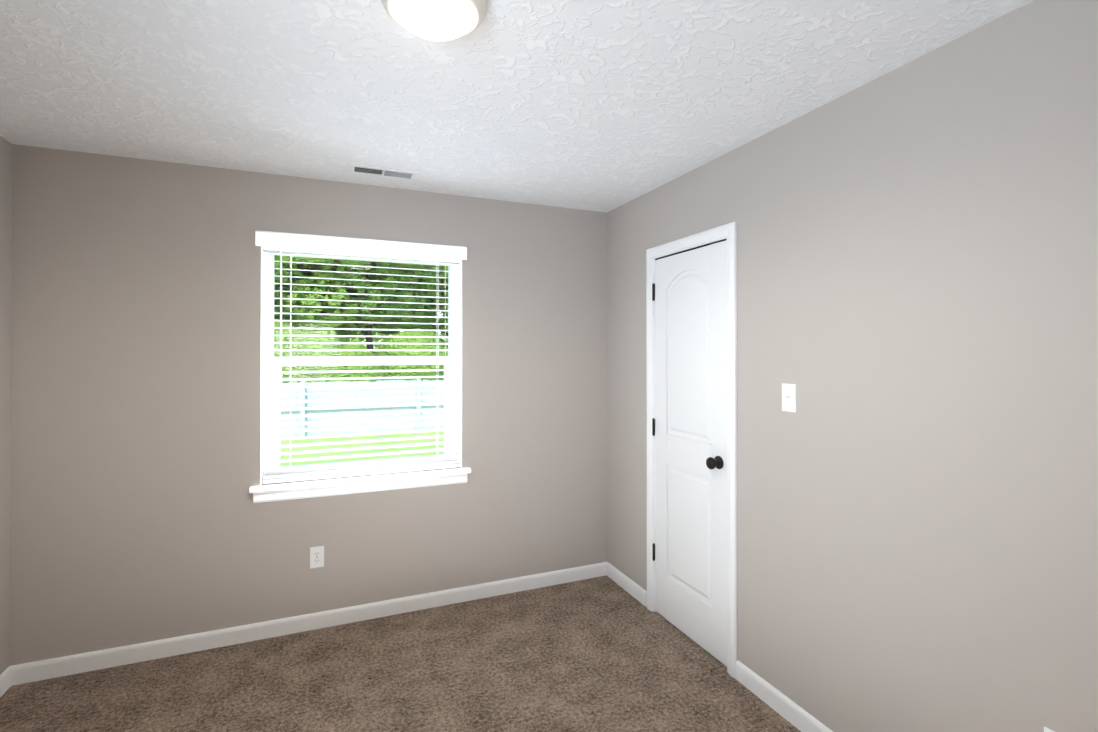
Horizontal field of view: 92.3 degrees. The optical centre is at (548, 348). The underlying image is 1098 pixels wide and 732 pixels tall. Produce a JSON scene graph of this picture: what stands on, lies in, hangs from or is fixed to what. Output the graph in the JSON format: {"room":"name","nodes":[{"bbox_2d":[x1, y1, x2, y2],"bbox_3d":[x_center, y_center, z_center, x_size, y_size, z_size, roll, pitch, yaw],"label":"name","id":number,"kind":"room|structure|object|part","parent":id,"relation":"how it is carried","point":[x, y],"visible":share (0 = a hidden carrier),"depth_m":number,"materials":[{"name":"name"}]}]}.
{"room":"empty bedroom","nodes":[
{"label":"empty bedroom","id":0,"kind":"room"},
{"bbox_2d":[0,136,11,674],"bbox_3d":[-1.793,0.285,0.704,0.120,2.440,3.590,0,0,-23],"label":"wall","id":1,"kind":"structure","parent":0,"point":[5,271],"depth_m":2.34,"materials":[{"name":"grey paint"}]},
{"bbox_2d":[0,668,10,696],"bbox_3d":[-1.729,1.462,0.717,0.013,0.085,3.577,0,0,-23],"label":"baseboard","id":2,"kind":"structure","parent":1,"relation":"attached to","point":[5,680],"depth_m":2.33,"materials":[{"name":"white wood"}]},
{"bbox_2d":[9,144,606,665],"bbox_3d":[-1.049,0.298,3.047,3.300,2.440,0.160,0,0,-23],"label":"wall","id":3,"kind":"structure","parent":0,"point":[137,516],"depth_m":2.70,"materials":[{"name":"grey paint"}]},
{"bbox_2d":[8,562,607,685],"bbox_3d":[-1.016,1.475,2.960,3.060,0.085,0.013,0,0,-23],"label":"baseboard","id":4,"kind":"structure","parent":3,"relation":"attached to","point":[29,672],"depth_m":2.79,"materials":[{"name":"white wood"}]},
{"bbox_2d":[310,546,323,568],"bbox_3d":[-1.259,1.132,2.864,0.070,0.114,0.007,0,0,-23],"label":"electrical outlet","id":5,"kind":"object","parent":3,"relation":"attached to","point":[317,557],"visible":1,"depth_m":2.86,"materials":[{"name":"white plastic"}]},
{"bbox_2d":[314,551,319,563],"bbox_3d":[-1.259,1.132,2.864,0.028,0.067,0.007,0,0,-23],"label":"socket","id":6,"kind":"object","parent":5,"relation":"attached to","point":[316,553],"depth_m":2.86,"materials":[{"name":"white plastic"}]},
{"bbox_2d":[260,246,461,484],"bbox_3d":[-1.049,0.075,3.049,1.070,1.285,0.159,0,0,-23],"label":"liner","id":7,"kind":"object","parent":3,"relation":"in","point":[459,368],"visible":0.29,"depth_m":3.18,"materials":[{"name":"white wood"}]},
{"bbox_2d":[249,248,470,502],"bbox_3d":[-1.038,0.123,3.020,1.160,1.372,0.200,0,0,-23],"label":"window","id":8,"kind":"structure","parent":7,"relation":"in","point":[273,387],"depth_m":2.98,"materials":[{"name":"white plastic"}]},
{"bbox_3d":[-1.033,0.094,3.008,1.050,1.241,0.050,0,0,-23],"label":"window blind bottom rail","id":9,"kind":"part","parent":8,"relation":"part of","materials":[{"name":"white plastic"}]},
{"bbox_3d":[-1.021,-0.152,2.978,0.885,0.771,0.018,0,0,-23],"label":"blind wand cord","id":10,"kind":"part","parent":8,"relation":"part of","materials":[{"name":"white plastic"}]},
{"bbox_2d":[263,246,459,263],"bbox_3d":[-1.032,-0.541,3.011,1.050,0.039,0.056,0,0,-23],"label":"blind headrail","id":11,"kind":"object","parent":7,"relation":"attached to","point":[345,254],"visible":0.5,"depth_m":2.98,"materials":[{"name":"white plastic"}]},
{"bbox_2d":[255,230,466,259],"bbox_3d":[-1.012,-0.573,2.962,1.114,0.080,0.034,0,0,-23],"label":"blind valance","id":12,"kind":"object","parent":3,"relation":"attached to","point":[313,242],"visible":0.92,"depth_m":2.92,"materials":[{"name":"white plastic"}]},
{"bbox_2d":[0,575,800,731],"bbox_3d":[-0.333,1.568,1.328,3.300,0.120,3.870,0,0,-23],"label":"floor","id":13,"kind":"structure","parent":0,"point":[606,653],"depth_m":2.39,"materials":[{"name":"carpet"}]},
{"bbox_2d":[0,0,1032,212],"bbox_3d":[-0.333,-0.992,1.343,3.300,0.120,3.870,0,0,-23],"label":"ceiling","id":14,"kind":"structure","parent":0,"point":[606,106],"depth_m":1.84,"materials":[{"name":"white paint"}]},
{"bbox_2d":[348,162,418,180],"bbox_3d":[-0.863,-0.917,2.752,0.346,0.015,0.145,0,0,-23],"label":"ceiling vent","id":15,"kind":"object","parent":14,"relation":"in","point":[400,174],"visible":1,"depth_m":2.74,"materials":[{"name":"white plastic"}]},
{"bbox_2d":[354,168,381,173],"bbox_3d":[-0.863,-0.923,2.752,0.285,0.001,0.085,0,0,-23],"label":"throat","id":16,"kind":"object","parent":15,"relation":"attached to","point":[367,170],"depth_m":2.73,"materials":[{"name":"black metal"}]},
{"bbox_2d":[381,0,486,40],"bbox_3d":[-0.305,-0.886,1.403,0.277,0.091,0.277,0,0,-23],"label":"ceiling light","id":17,"kind":"object","parent":14,"relation":"attached to","point":[440,20],"visible":1,"depth_m":1.38,"materials":[{"name":"frosted white glass"}]},
{"bbox_2d":[607,0,1097,731],"bbox_3d":[1.141,0.291,1.931,0.120,2.440,3.590,0,0,-23],"label":"wall","id":18,"kind":"structure","parent":0,"point":[917,324],"depth_m":1.69,"materials":[{"name":"grey paint"}]},
{"bbox_2d":[607,562,646,606],"bbox_3d":[0.483,1.477,3.325,0.013,0.085,0.470,0,0,-23],"label":"baseboard","id":19,"kind":"structure","parent":18,"relation":"attached to","point":[629,586],"depth_m":3.29,"materials":[{"name":"white wood"}]},
{"bbox_2d":[655,239,725,259],"bbox_3d":[0.746,-0.517,2.784,0.034,0.008,0.604,0,0,-23],"label":"door gap","id":20,"kind":"object","parent":18,"relation":"in","point":[691,249],"depth_m":2.75,"materials":[{"name":"black"}]},
{"bbox_2d":[655,241,726,666],"bbox_3d":[0.745,0.498,2.777,0.035,2.025,0.609,0,0,-23],"label":"closet door","id":21,"kind":"structure","parent":18,"relation":"in","point":[690,439],"depth_m":2.74,"materials":[{"name":"white wood"}]},
{"bbox_2d":[706,456,723,469],"bbox_3d":[0.791,0.550,2.536,0.066,0.064,0.064,0,0,-23],"label":"door knob","id":22,"kind":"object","parent":21,"relation":"attached to","point":[713,463],"depth_m":2.52,"materials":[{"name":"black metal"}]},
{"bbox_2d":[646,221,736,678],"bbox_3d":[0.772,0.466,2.789,0.138,2.101,0.732,0,0,-23],"label":"door frame","id":23,"kind":"structure","parent":18,"relation":"attached to","point":[728,231],"depth_m":2.47,"materials":[{"name":"white wood"}]},
{"bbox_2d":[652,283,654,560],"bbox_3d":[0.604,0.423,3.049,0.014,1.601,0.013,0,0,-23],"label":"closet door hinges","id":24,"kind":"object","parent":23,"relation":"attached to","point":[653,419],"visible":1,"depth_m":3.05,"materials":[{"name":"black metal"}]},
{"bbox_2d":[736,660,832,731],"bbox_3d":[1.317,1.466,1.331,0.013,0.085,2.361,0,0,-23],"label":"baseboard","id":25,"kind":"structure","parent":18,"relation":"attached to","point":[798,717],"depth_m":2.19,"materials":[{"name":"white wood"}]},
{"bbox_2d":[782,383,795,412],"bbox_3d":[0.973,0.201,2.152,0.019,0.114,0.070,0,0,-23],"label":"light switch","id":26,"kind":"object","parent":18,"relation":"attached to","point":[788,397],"visible":1,"depth_m":2.15,"materials":[{"name":"white plastic"}]},
{"bbox_2d":[1044,727,1054,731],"bbox_3d":[1.312,1.048,1.353,0.007,0.114,0.070,0,0,-23],"label":"electrical outlet","id":27,"kind":"object","parent":18,"relation":"attached to","point":[1046,729],"visible":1,"depth_m":1.38,"materials":[{"name":"white plastic"}]},
{"label":"outside","id":28,"kind":"structure","parent":0,"visible":0},
{"bbox_2d":[281,395,443,465],"bbox_3d":[-11.756,2.146,34.725,85.000,0.200,66.569,0,0,-23],"label":"lawn","id":29,"kind":"structure","parent":28,"point":[329,439],"depth_m":10.18,"materials":[{"name":"green plant"}]},
{"bbox_2d":[274,255,447,421],"bbox_3d":[-5.006,-1.727,21.381,44.631,9.914,15.927,0,0,-23],"label":"trees","id":30,"kind":"object","parent":29,"relation":"on","point":[377,278],"depth_m":14.30,"materials":[{"name":"green plant"}]},
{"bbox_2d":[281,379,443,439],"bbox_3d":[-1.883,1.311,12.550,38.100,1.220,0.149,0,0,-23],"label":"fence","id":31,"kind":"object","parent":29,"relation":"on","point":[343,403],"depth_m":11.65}
]}

